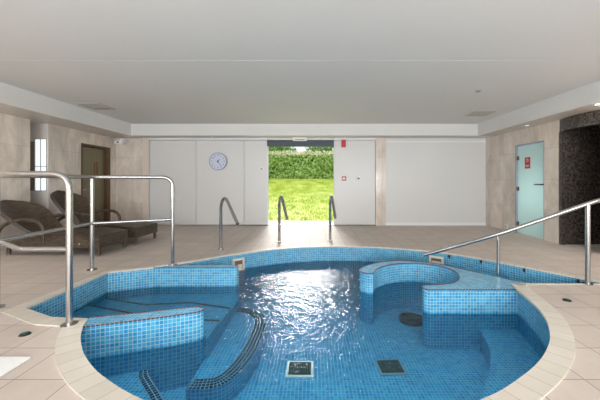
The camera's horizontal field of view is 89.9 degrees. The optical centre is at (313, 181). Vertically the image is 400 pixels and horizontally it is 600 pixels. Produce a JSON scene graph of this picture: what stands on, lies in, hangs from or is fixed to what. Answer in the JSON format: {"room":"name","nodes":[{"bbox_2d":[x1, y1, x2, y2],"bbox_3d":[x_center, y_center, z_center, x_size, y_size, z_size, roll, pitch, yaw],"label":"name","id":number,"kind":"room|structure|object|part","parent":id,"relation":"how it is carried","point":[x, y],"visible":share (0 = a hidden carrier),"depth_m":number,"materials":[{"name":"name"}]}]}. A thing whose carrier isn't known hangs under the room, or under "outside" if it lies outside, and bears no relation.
{"room":"indoor swimming pool","nodes":[
{"label":"indoor swimming pool","id":0,"kind":"room"},
{"bbox_2d":[0,113,115,250],"bbox_3d":[-5.500,-0.005,2.300,0.500,2.310,11.600,0,0,0],"label":"wall","id":1,"kind":"structure","parent":0,"point":[64,143],"depth_m":5.98,"materials":[{"name":"stone"}]},
{"bbox_2d":[30,124,48,208],"bbox_3d":[-5.475,-0.005,5.930,0.450,2.310,0.040,0,0,0],"label":"window","id":2,"kind":"structure","parent":1,"relation":"in","point":[39,133],"depth_m":5.92,"materials":[{"name":"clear glass"}]},
{"bbox_3d":[-5.572,-0.315,5.923,0.135,0.970,0.015,0,0,0],"label":"panel","id":3,"kind":"part","parent":2,"relation":"part of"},
{"bbox_3d":[-5.391,-0.338,5.916,0.239,1.035,0.012,0,0,0],"label":"frame","id":4,"kind":"part","parent":2,"relation":"part of","materials":[{"name":"metal"}]},
{"bbox_3d":[-5.390,-0.340,5.925,0.230,1.020,0.010,0,0,0],"label":"pane","id":5,"kind":"part","parent":2,"relation":"part of","materials":[{"name":"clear glass"}]},
{"bbox_2d":[81,143,109,220],"bbox_3d":[-5.324,0.135,7.240,0.172,2.030,0.960,0,0,0],"label":"door","id":6,"kind":"structure","parent":1,"relation":"in","point":[95,160],"depth_m":7.36,"materials":[{"name":"brown wood"},{"name":"glass"}]},
{"bbox_2d":[116,138,142,220],"bbox_3d":[-5.260,-0.005,8.025,1.480,2.310,0.150,0,0,0],"label":"wall","id":7,"kind":"structure","parent":0,"point":[129,155],"depth_m":7.95,"materials":[{"name":"stone"}]},
{"bbox_2d":[114,139,125,143],"bbox_3d":[-5.020,-1.055,7.805,0.200,0.150,0.290,0,0,0],"label":"security camera","id":8,"kind":"object","parent":7,"relation":"attached to","point":[122,141],"visible":1,"depth_m":7.68,"materials":[{"name":"white plastic"}]},
{"bbox_2d":[143,138,149,218],"bbox_3d":[-4.440,-0.005,8.005,0.160,2.310,0.190,0,0,0],"label":"trim","id":9,"kind":"structure","parent":7,"relation":"attached to","point":[146,142],"depth_m":7.91,"materials":[{"name":"beige wood"}]},
{"bbox_2d":[244,140,266,224],"bbox_3d":[-1.550,0.013,7.978,0.605,2.235,0.064,0,0,0],"label":"door","id":10,"kind":"structure","parent":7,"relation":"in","point":[255,151],"depth_m":7.96,"materials":[{"name":"white paint"}]},
{"bbox_3d":[-1.550,1.090,7.953,0.605,0.080,0.014,0,0,0],"label":"rail","id":11,"kind":"part","parent":10,"relation":"part of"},
{"bbox_2d":[149,138,375,139],"bbox_3d":[-1.445,-1.136,7.982,6.150,0.048,0.135,0,0,0],"label":"trim","id":12,"kind":"structure","parent":7,"relation":"attached to","point":[149,138],"depth_m":7.92,"materials":[{"name":"white paint"}]},
{"bbox_2d":[150,140,195,224],"bbox_3d":[-3.745,0.013,7.978,1.225,2.235,0.064,0,0,0],"label":"door","id":13,"kind":"structure","parent":12,"relation":"attached to","point":[174,159],"depth_m":7.96,"materials":[{"name":"white paint"}]},
{"bbox_3d":[-3.745,1.090,7.953,1.225,0.080,0.014,0,0,0],"label":"rail","id":14,"kind":"part","parent":13,"relation":"part of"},
{"bbox_2d":[196,140,243,224],"bbox_3d":[-2.493,0.013,7.978,1.270,2.235,0.064,0,0,0],"label":"door","id":15,"kind":"structure","parent":12,"relation":"attached to","point":[212,185],"depth_m":7.96,"materials":[{"name":"white paint"}]},
{"bbox_2d":[209,153,226,169],"bbox_3d":[-2.531,-0.543,7.917,0.470,0.470,0.056,0,0,0],"label":"wall clock","id":16,"kind":"object","parent":15,"relation":"attached to","point":[217,161],"visible":1,"depth_m":7.90,"materials":[{"name":"white plastic"}]},
{"bbox_3d":[-2.493,1.090,7.953,1.270,0.080,0.014,0,0,0],"label":"rail","id":17,"kind":"part","parent":15,"relation":"part of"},
{"bbox_2d":[334,140,374,224],"bbox_3d":[1.080,0.013,7.978,1.095,2.235,0.064,0,0,0],"label":"door","id":18,"kind":"structure","parent":12,"relation":"attached to","point":[354,199],"depth_m":7.96,"materials":[{"name":"white paint"}]},
{"bbox_2d":[341,140,345,146],"bbox_3d":[0.782,-1.018,7.922,0.110,0.195,0.080,0,0,0],"label":"box","id":19,"kind":"object","parent":18,"relation":"attached to","point":[343,142],"visible":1,"depth_m":7.89,"materials":[{"name":"red plastic"}]},
{"bbox_3d":[1.080,1.090,7.953,1.095,0.080,0.014,0,0,0],"label":"rail","id":20,"kind":"part","parent":18,"relation":"part of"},
{"bbox_2d":[267,138,333,139],"bbox_3d":[-0.357,-1.135,7.938,1.775,0.046,0.065,0,0,0],"label":"trim","id":21,"kind":"structure","parent":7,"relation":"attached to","point":[267,138],"depth_m":7.91,"materials":[{"name":"metal"}]},
{"bbox_2d":[0,0,599,123],"bbox_3d":[0.100,-1.510,2.275,12.200,0.120,11.750,0,0,0],"label":"ceiling","id":22,"kind":"structure","parent":0,"point":[140,92],"depth_m":3.44,"materials":[{"name":"paint"}]},
{"bbox_2d":[0,82,129,123],"bbox_3d":[-4.565,-1.444,1.985,0.030,0.012,10.970,0,0,0],"label":"trim","id":23,"kind":"structure","parent":22,"relation":"attached to","point":[0,82],"depth_m":5.32,"materials":[{"name":"white paint"}]},
{"bbox_2d":[75,103,115,109],"bbox_3d":[-4.150,-1.441,5.720,0.420,0.018,0.480,0,0,0],"label":"ceiling vent","id":24,"kind":"object","parent":22,"relation":"in","point":[95,106],"visible":1,"depth_m":5.72,"materials":[{"name":"metal"}]},
{"bbox_2d":[0,60,599,60],"bbox_3d":[-0.235,-1.450,3.590,8.650,0.001,0.020,0,0,0],"label":"trim","id":25,"kind":"structure","parent":22,"relation":"attached to","point":[0,60],"depth_m":3.58,"materials":[{"name":"paint"}]},
{"bbox_2d":[465,111,495,115],"bbox_3d":[3.500,-1.441,6.320,0.440,0.018,0.400,0,0,0],"label":"ceiling vent","id":26,"kind":"object","parent":22,"relation":"in","point":[474,113],"visible":1,"depth_m":6.28,"materials":[{"name":"metal"}]},
{"bbox_2d":[479,81,599,123],"bbox_3d":[4.095,-1.444,1.985,0.030,0.012,10.970,0,0,0],"label":"trim","id":27,"kind":"structure","parent":22,"relation":"attached to","point":[597,81],"depth_m":5.26,"materials":[{"name":"white paint"}]},
{"bbox_2d":[0,225,599,399],"bbox_3d":[0.100,1.150,2.325,12.200,0.001,11.650,0,0,0],"label":"floor","id":28,"kind":"structure","parent":0,"point":[24,276],"depth_m":4.34,"materials":[{"name":"tile"}]},
{"bbox_2d":[0,357,30,376],"bbox_3d":[-2.215,1.143,1.530,0.750,0.013,0.850,0,0,0],"label":"floor mat","id":29,"kind":"object","parent":28,"relation":"on","point":[7,364],"visible":1,"depth_m":1.88,"materials":[{"name":"white fabric"}]},
{"bbox_2d":[18,331,31,336],"bbox_3d":[-2.179,1.143,2.262,0.075,0.014,0.076,0,0,0],"label":"socket","id":30,"kind":"object","parent":28,"relation":"on","point":[26,333],"visible":1,"depth_m":2.25,"materials":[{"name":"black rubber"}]},
{"bbox_2d":[0,200,127,256],"bbox_3d":[-4.236,0.723,4.971,1.940,0.854,0.780,0,0,3],"label":"lounger","id":31,"kind":"object","parent":28,"relation":"on","point":[28,217],"visible":0.88,"depth_m":4.80,"materials":[{"name":"wicker"}]},
{"bbox_3d":[-4.783,1.040,4.704,0.053,0.180,0.056,0,0,3],"label":"leg","id":32,"kind":"part","parent":31,"relation":"part of","materials":[{"name":"brown wicker"}]},
{"bbox_3d":[-4.566,0.755,4.650,0.825,0.395,0.072,0,0,3],"label":"armrest","id":33,"kind":"part","parent":31,"relation":"part of","materials":[{"name":"brown wicker"}]},
{"bbox_3d":[-4.778,0.599,4.999,0.854,0.606,0.780,0,0,3],"label":"backrest","id":34,"kind":"part","parent":31,"relation":"part of","materials":[{"name":"brown wicker"}]},
{"bbox_3d":[-4.531,0.755,5.324,0.825,0.395,0.072,0,0,3],"label":"armrest","id":35,"kind":"part","parent":31,"relation":"part of","materials":[{"name":"brown wicker"}]},
{"bbox_3d":[-3.943,0.840,4.955,1.352,0.105,0.660,0,0,3],"label":"seat","id":36,"kind":"part","parent":31,"relation":"part of","materials":[{"name":"brown wicker"}]},
{"bbox_3d":[-3.320,1.040,4.627,0.053,0.180,0.056,0,0,3],"label":"leg","id":37,"kind":"part","parent":31,"relation":"part of","materials":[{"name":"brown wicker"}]},
{"bbox_2d":[0,171,176,327],"bbox_3d":[-2.433,0.530,3.290,1.051,1.239,1.876,0,0,0],"label":"guard rail","id":38,"kind":"object","parent":28,"relation":"on","point":[65,178],"visible":1,"depth_m":2.54,"materials":[{"name":"metal"}]},
{"bbox_3d":[-2.440,0.530,3.290,0.960,0.060,1.798,0,0,0],"label":"rail","id":39,"kind":"part","parent":38,"relation":"part of","materials":[{"name":"metal"}]},
{"bbox_3d":[-2.900,0.542,3.920,0.048,1.215,0.048,0,0,0],"label":"post","id":40,"kind":"part","parent":38,"relation":"part of","materials":[{"name":"metal"}]},
{"bbox_2d":[50,190,156,244],"bbox_3d":[-4.118,0.654,5.818,1.843,0.992,0.781,0,0,3],"label":"lounger","id":41,"kind":"object","parent":28,"relation":"on","point":[81,205],"visible":0.69,"depth_m":5.79,"materials":[{"name":"wicker"}]},
{"bbox_3d":[-4.659,0.529,5.846,0.760,0.742,0.782,0,0,3],"label":"backrest","id":42,"kind":"part","parent":41,"relation":"part of","materials":[{"name":"brown wicker"}]},
{"bbox_3d":[-4.396,0.755,5.495,0.825,0.395,0.072,0,0,3],"label":"armrest","id":43,"kind":"part","parent":41,"relation":"part of","materials":[{"name":"brown wicker"}]},
{"bbox_3d":[-4.361,0.755,6.168,0.825,0.395,0.072,0,0,3],"label":"armrest","id":44,"kind":"part","parent":41,"relation":"part of","materials":[{"name":"brown wicker"}]},
{"bbox_3d":[-3.873,0.840,5.805,1.352,0.105,0.660,0,0,3],"label":"seat","id":45,"kind":"part","parent":41,"relation":"part of","materials":[{"name":"brown wicker"}]},
{"bbox_2d":[218,197,238,249],"bbox_3d":[-1.408,0.699,4.890,0.109,0.901,0.674,0,0,-39],"label":"grab rail","id":46,"kind":"object","parent":28,"relation":"on","point":[223,198],"visible":1,"depth_m":5.08,"materials":[{"name":"metal"}]},
{"bbox_2d":[276,195,288,242],"bbox_3d":[-0.573,0.699,5.501,0.109,0.901,0.562,0,0,-22],"label":"grab rail","id":47,"kind":"object","parent":28,"relation":"on","point":[281,199],"visible":1,"depth_m":5.69,"materials":[{"name":"metal"}]},
{"bbox_2d":[1,245,599,399],"bbox_3d":[0.078,1.465,3.357,5.324,0.650,4.230,0,0,-38],"label":"pool","id":48,"kind":"object","parent":28,"relation":"in","point":[474,355],"visible":0.98,"depth_m":3.19,"materials":[{"name":"tile"}]},
{"bbox_2d":[232,257,244,270],"bbox_3d":[-1.205,1.320,4.788,0.200,0.200,0.030,0,0,-40],"label":"skimmer","id":49,"kind":"object","parent":48,"relation":"attached to","point":[240,262],"visible":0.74,"depth_m":4.80,"materials":[{"name":"beige plastic"}]},
{"bbox_2d":[79,261,500,388],"bbox_3d":[0.392,1.410,3.375,6.049,0.001,3.986,0,0,0],"label":"pool water","id":50,"kind":"object","parent":48,"relation":"in","point":[326,261],"visible":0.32,"depth_m":4.05,"materials":[{"name":"liquid"}]},
{"bbox_2d":[285,361,312,377],"bbox_3d":[-0.135,1.781,2.860,0.260,0.018,0.240,0,0,0],"label":"floor drain","id":51,"kind":"object","parent":48,"relation":"on","point":[294,369],"visible":1,"depth_m":2.83,"materials":[{"name":"beige plastic"}]},
{"bbox_3d":[0.177,1.154,4.106,6.265,0.020,2.559,0,0,-9],"label":"edge trim","id":52,"kind":"part","parent":48,"relation":"part of","materials":[{"name":"tile"}]},
{"bbox_2d":[374,359,407,375],"bbox_3d":[0.735,1.781,2.890,0.260,0.018,0.240,0,0,-3],"label":"floor drain","id":53,"kind":"object","parent":48,"relation":"on","point":[386,367],"visible":1,"depth_m":2.87,"materials":[{"name":"black metal"}]},
{"bbox_2d":[399,312,422,326],"bbox_3d":[1.270,1.771,3.880,0.340,0.036,0.340,0,0,0],"label":"grille","id":54,"kind":"object","parent":48,"relation":"on","point":[408,318],"visible":0.92,"depth_m":3.84,"materials":[{"name":"black paint"}]},
{"bbox_2d":[429,255,443,264],"bbox_3d":[1.991,1.290,4.888,0.220,0.160,0.030,0,0,35],"label":"skimmer","id":55,"kind":"object","parent":48,"relation":"attached to","point":[434,259],"visible":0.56,"depth_m":4.88,"materials":[{"name":"beige plastic"}]},
{"bbox_2d":[268,224,333,224],"bbox_3d":[-0.357,1.154,8.075,1.775,0.032,0.250,0,0,0],"label":"door sill","id":56,"kind":"structure","parent":28,"relation":"on","point":[268,224],"depth_m":8.03,"materials":[{"name":"metal"}]},
{"bbox_2d":[327,195,336,240],"bbox_3d":[0.343,0.700,5.652,0.109,0.901,0.529,0,0,-8],"label":"grab rail","id":57,"kind":"object","parent":28,"relation":"on","point":[331,200],"visible":1,"depth_m":5.83,"materials":[{"name":"metal"}]},
{"bbox_2d":[423,198,599,285],"bbox_3d":[2.503,0.614,3.672,2.230,1.093,0.179,0,0,31],"label":"handrail","id":58,"kind":"object","parent":28,"relation":"on","point":[587,205],"visible":1,"depth_m":3.48,"materials":[{"name":"metal"}]},
{"bbox_3d":[2.285,0.940,3.720,0.037,0.440,0.038,0,0,0],"label":"post","id":59,"kind":"part","parent":58,"relation":"part of","materials":[{"name":"metal"}]},
{"bbox_3d":[2.500,0.557,3.667,2.230,0.980,0.150,0,0,31],"label":"hand rail","id":60,"kind":"part","parent":58,"relation":"part of","materials":[{"name":"metal"}]},
{"bbox_3d":[3.080,0.700,3.375,0.048,0.900,0.048,0,0,0],"label":"post","id":61,"kind":"part","parent":58,"relation":"part of","materials":[{"name":"metal"}]},
{"bbox_2d":[0,82,599,137],"bbox_3d":[0.100,-1.302,2.325,12.200,0.296,11.650,0,0,0],"label":"ceiling bulkhead","id":62,"kind":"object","parent":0,"point":[137,130],"depth_m":7.03,"materials":[{"name":"paint"}]},
{"bbox_2d":[293,137,306,140],"bbox_3d":[-0.371,-1.137,7.853,0.370,0.125,0.104,0,0,0],"label":"sensor","id":63,"kind":"object","parent":62,"relation":"attached to","point":[294,138],"visible":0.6,"depth_m":7.80,"materials":[{"name":"white plastic"}]},
{"bbox_2d":[375,138,385,225],"bbox_3d":[1.760,-0.005,8.000,0.260,2.310,0.200,0,0,0],"label":"wall pier","id":64,"kind":"object","parent":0,"point":[380,143],"visible":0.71,"depth_m":7.90,"materials":[{"name":"stone"}]},
{"bbox_2d":[386,138,485,222],"bbox_3d":[3.255,-0.005,8.025,2.730,2.310,0.150,0,0,0],"label":"wall panel","id":65,"kind":"object","parent":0,"point":[427,182],"visible":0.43,"depth_m":7.95,"materials":[{"name":"white paint"}]},
{"bbox_2d":[386,223,485,224],"bbox_3d":[3.225,1.113,7.943,2.670,0.075,0.014,0,0,0],"label":"baseboard","id":66,"kind":"structure","parent":65,"relation":"attached to","point":[386,223],"depth_m":7.94,"materials":[{"name":"white paint"}]},
{"bbox_2d":[486,120,559,243],"bbox_3d":[4.650,-0.005,2.300,0.200,2.310,11.600,0,0,0],"label":"wall","id":67,"kind":"structure","parent":0,"point":[500,149],"depth_m":6.88,"materials":[{"name":"stone"}]},
{"bbox_2d":[386,141,485,141],"bbox_3d":[3.225,-1.067,7.944,2.670,0.035,0.012,0,0,0],"label":"trim","id":68,"kind":"structure","parent":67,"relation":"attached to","point":[386,141],"depth_m":7.94,"materials":[{"name":"white paint"}]},
{"bbox_2d":[515,140,543,238],"bbox_3d":[4.579,0.163,6.355,0.181,1.975,0.850,0,0,0],"label":"door","id":69,"kind":"structure","parent":67,"relation":"in","point":[529,157],"depth_m":6.37,"materials":[{"name":"frosted glass"},{"name":"metal"},{"name":"red plastic"}]},
{"bbox_2d":[559,131,564,244],"bbox_3d":[4.564,0.110,5.520,0.052,2.080,0.060,0,0,0],"label":"door frame","id":70,"kind":"structure","parent":67,"relation":"attached to","point":[561,133],"depth_m":5.49,"materials":[{"name":"black tile"}]},
{"bbox_2d":[560,110,599,130],"bbox_3d":[4.625,-1.045,5.160,0.290,0.230,0.840,0,0,0],"label":"lintel","id":71,"kind":"object","parent":67,"relation":"attached to","point":[591,119],"visible":0.92,"depth_m":5.07,"materials":[{"name":"black tile"}]},
{"bbox_2d":[565,126,599,244],"bbox_3d":[5.335,-0.005,4.560,1.530,2.310,2.120,0,0,0],"label":"wall niche","id":72,"kind":"object","parent":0,"point":[582,147],"visible":0.7,"depth_m":5.52,"materials":[{"name":"black tile"}]},
{"bbox_3d":[-0.357,-1.281,8.150,1.785,0.338,0.100,0,0,0],"label":"wall","id":73,"kind":"structure","parent":0,"visible":0},
{"bbox_2d":[267,140,333,224],"bbox_3d":[-0.362,0.019,8.030,1.785,2.262,0.160,0,0,0],"label":"door frame","id":74,"kind":"structure","parent":73,"relation":"attached to","point":[270,143],"depth_m":8.00,"materials":[{"name":"grey metal"}]},
{"label":"outside","id":75,"kind":"structure","parent":0,"visible":0},
{"bbox_2d":[269,178,333,220],"bbox_3d":[0.000,0.470,29.450,52.000,1.440,41.000,0,0,0],"label":"lawn","id":76,"kind":"structure","parent":75,"point":[313,187],"depth_m":12.05,"materials":[{"name":"green plant"}]},
{"bbox_2d":[269,147,296,154],"bbox_3d":[-3.217,-1.719,22.932,4.148,3.038,4.114,0,0,0],"label":"tree","id":77,"kind":"object","parent":76,"relation":"on","point":[272,149],"visible":0.08,"depth_m":21.93,"materials":[{"name":"green plant"}]},
{"bbox_2d":[269,150,333,178],"bbox_3d":[-1.000,-0.872,16.546,14.000,1.743,1.597,0,0,0],"label":"hedge","id":78,"kind":"object","parent":76,"relation":"on","point":[289,165],"visible":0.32,"depth_m":15.99,"materials":[{"name":"green plant"}]},
{"bbox_2d":[304,147,333,154],"bbox_3d":[0.896,-1.765,24.025,3.975,3.129,3.949,0,0,0],"label":"tree","id":79,"kind":"object","parent":76,"relation":"on","point":[314,149],"visible":0.09,"depth_m":23.15,"materials":[{"name":"green plant"}]},
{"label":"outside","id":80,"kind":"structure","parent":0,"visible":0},
{"bbox_2d":[269,221,333,223],"bbox_3d":[0.000,1.183,8.575,28.000,0.055,0.750,0,0,0],"label":"path","id":81,"kind":"structure","parent":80,"point":[270,222],"depth_m":8.56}
]}

